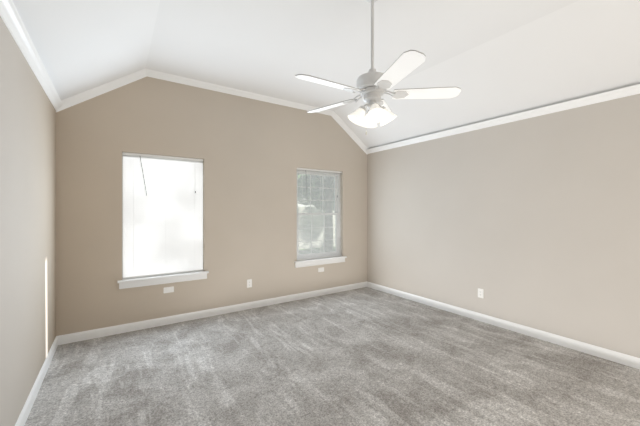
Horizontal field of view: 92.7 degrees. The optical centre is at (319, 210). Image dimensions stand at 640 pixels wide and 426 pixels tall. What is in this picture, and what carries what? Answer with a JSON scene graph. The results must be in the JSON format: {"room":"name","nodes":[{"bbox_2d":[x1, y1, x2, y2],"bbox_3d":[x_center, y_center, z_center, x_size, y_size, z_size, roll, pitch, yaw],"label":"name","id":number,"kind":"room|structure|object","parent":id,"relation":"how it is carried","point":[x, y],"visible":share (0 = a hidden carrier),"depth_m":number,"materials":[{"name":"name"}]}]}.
{"room":"empty bedroom","nodes":[
{"label":"empty bedroom","id":0,"kind":"room"},
{"bbox_2d":[0,16,55,425],"bbox_3d":[-1.483,0.122,1.171,0.150,2.555,5.000,0,0,-34],"label":"wall","id":1,"kind":"structure","parent":0,"point":[27,223],"depth_m":2.03,"materials":[{"name":"paint"}]},
{"bbox_2d":[0,0,63,111],"bbox_3d":[-1.401,-1.053,1.226,0.070,0.085,4.700,0,0,-34],"label":"crown molding","id":2,"kind":"structure","parent":1,"relation":"attached to","point":[12,21],"depth_m":2.00,"materials":[{"name":"white wood"}]},
{"bbox_2d":[15,337,58,425],"bbox_3d":[-1.414,1.353,1.217,0.016,0.095,4.700,0,0,-34],"label":"baseboard","id":3,"kind":"structure","parent":1,"relation":"attached to","point":[24,414],"depth_m":2.30,"materials":[{"name":"white wood"}]},
{"bbox_2d":[56,77,366,335],"bbox_3d":[-0.978,-0.158,4.436,4.340,3.115,0.150,0,0,-34],"label":"wall","id":4,"kind":"structure","parent":0,"point":[254,154],"depth_m":4.02,"materials":[{"name":"paint"}]},
{"bbox_2d":[117,153,208,288],"bbox_3d":[-1.916,0.113,3.779,0.990,1.565,0.212,0,0,-34],"label":"window","id":5,"kind":"structure","parent":4,"relation":"in","point":[124,283],"depth_m":3.66,"materials":[{"name":"white plastic"}]},
{"bbox_2d":[123,152,202,278],"bbox_3d":[-1.900,0.060,3.755,0.888,1.456,0.044,0,0,-34],"label":"window blind","id":6,"kind":"object","parent":5,"relation":"attached to","point":[162,216],"visible":0.88,"depth_m":3.74,"materials":[{"name":"white plastic"}]},
{"bbox_2d":[163,286,173,292],"bbox_3d":[-1.856,0.980,3.745,0.115,0.070,0.015,0,0,-34],"label":"outlet","id":7,"kind":"object","parent":4,"relation":"attached to","point":[168,289],"visible":1,"depth_m":3.75,"materials":[{"name":"white plastic"}]},
{"bbox_2d":[56,281,366,344],"bbox_3d":[-0.928,1.353,4.371,4.290,0.095,0.016,0,0,-34],"label":"baseboard","id":8,"kind":"structure","parent":4,"relation":"attached to","point":[118,329],"depth_m":3.89,"materials":[{"name":"white wood"}]},
{"bbox_2d":[64,68,367,153],"bbox_3d":[-0.912,-1.347,4.355,4.200,0.673,0.059,0,0,-34],"label":"crown molding","id":9,"kind":"structure","parent":4,"relation":"attached to","point":[81,97],"depth_m":3.88,"materials":[{"name":"white wood"}]},
{"bbox_2d":[247,279,251,287],"bbox_3d":[-1.000,1.040,4.327,0.070,0.115,0.007,0,0,-34],"label":"duplex electrical outlet","id":10,"kind":"object","parent":4,"relation":"attached to","point":[249,283],"visible":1,"depth_m":4.32,"materials":[{"name":"white plastic"}]},
{"bbox_2d":[294,170,346,267],"bbox_3d":[-0.013,0.113,5.062,1.010,1.565,0.212,0,0,-34],"label":"window","id":11,"kind":"structure","parent":4,"relation":"in","point":[318,261],"depth_m":5.11,"materials":[{"name":"white plastic"}]},
{"bbox_2d":[297,168,341,259],"bbox_3d":[0.003,0.060,5.039,0.908,1.456,0.044,0,0,-34],"label":"window blind","id":12,"kind":"object","parent":11,"relation":"attached to","point":[325,254],"visible":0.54,"depth_m":5.03,"materials":[{"name":"white plastic"}]},
{"bbox_2d":[12,0,639,148],"bbox_3d":[0.378,-1.435,2.426,4.640,0.680,5.000,0,0,-34],"label":"ceiling","id":13,"kind":"structure","parent":0,"point":[493,59],"depth_m":2.87,"materials":[{"name":"paint"}]},
{"bbox_2d":[295,0,460,134],"bbox_3d":[0.351,-1.116,2.270,1.183,1.078,1.227,0,0,-34],"label":"ceiling fan","id":14,"kind":"object","parent":13,"relation":"hanging from","point":[372,85],"visible":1,"depth_m":2.22,"materials":[{"name":"metal"},{"name":"wood"},{"name":"glass"}]},
{"bbox_2d":[24,287,639,425],"bbox_3d":[0.378,1.450,2.426,4.640,0.100,5.000,0,0,-34],"label":"floor","id":15,"kind":"structure","parent":0,"point":[366,356],"depth_m":2.60,"materials":[{"name":"grey carpet"}]},
{"bbox_2d":[367,94,639,357],"bbox_3d":[2.239,0.122,3.682,0.150,2.555,5.000,0,0,-34],"label":"wall","id":16,"kind":"structure","parent":0,"point":[533,222],"depth_m":3.43,"materials":[{"name":"paint"}]},
{"bbox_2d":[478,288,483,297],"bbox_3d":[2.029,1.050,3.853,0.007,0.115,0.070,0,0,-34],"label":"duplex electrical outlet","id":17,"kind":"object","parent":16,"relation":"attached to","point":[480,293],"visible":1,"depth_m":3.85,"materials":[{"name":"white plastic"}]},
{"bbox_2d":[367,281,639,369],"bbox_3d":[2.170,1.353,3.635,0.016,0.095,4.700,0,0,-34],"label":"baseboard","id":18,"kind":"structure","parent":16,"relation":"attached to","point":[614,356],"depth_m":3.41,"materials":[{"name":"white wood"}]},
{"bbox_2d":[368,84,639,153],"bbox_3d":[2.164,-1.053,3.631,0.088,0.085,4.700,0,0,-34],"label":"crown molding","id":19,"kind":"structure","parent":16,"relation":"attached to","point":[635,89],"depth_m":3.40,"materials":[{"name":"white wood"}]},
{"label":"outside","id":20,"kind":"structure","parent":0,"visible":0},
{"bbox_2d":[299,248,334,253],"bbox_3d":[-6.399,1.775,13.958,22.000,0.150,21.700,0,0,-34],"label":"ground","id":21,"kind":"structure","parent":20,"point":[312,250],"depth_m":12.84,"materials":[{"name":"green plant"}]},
{"bbox_2d":[298,174,325,204],"bbox_3d":[-2.117,-0.676,9.226,4.245,4.793,3.854,0,0,-34],"label":"tree","id":22,"kind":"object","parent":21,"relation":"on","point":[307,191],"depth_m":8.75,"materials":[{"name":"green plant"}]},
{"bbox_2d":[298,176,333,251],"bbox_3d":[0.271,-0.588,8.918,3.894,4.615,3.848,0,0,-34],"label":"tree","id":23,"kind":"object","parent":21,"relation":"on","point":[329,202],"depth_m":8.85,"materials":[{"name":"green plant"}]},
{"bbox_2d":[298,207,334,248],"bbox_3d":[-4.324,0.775,10.931,18.055,1.850,0.060,0,0,-34],"label":"fence","id":24,"kind":"object","parent":21,"relation":"on","point":[313,232],"depth_m":13.59,"materials":[{"name":"brown wood"}]}
]}

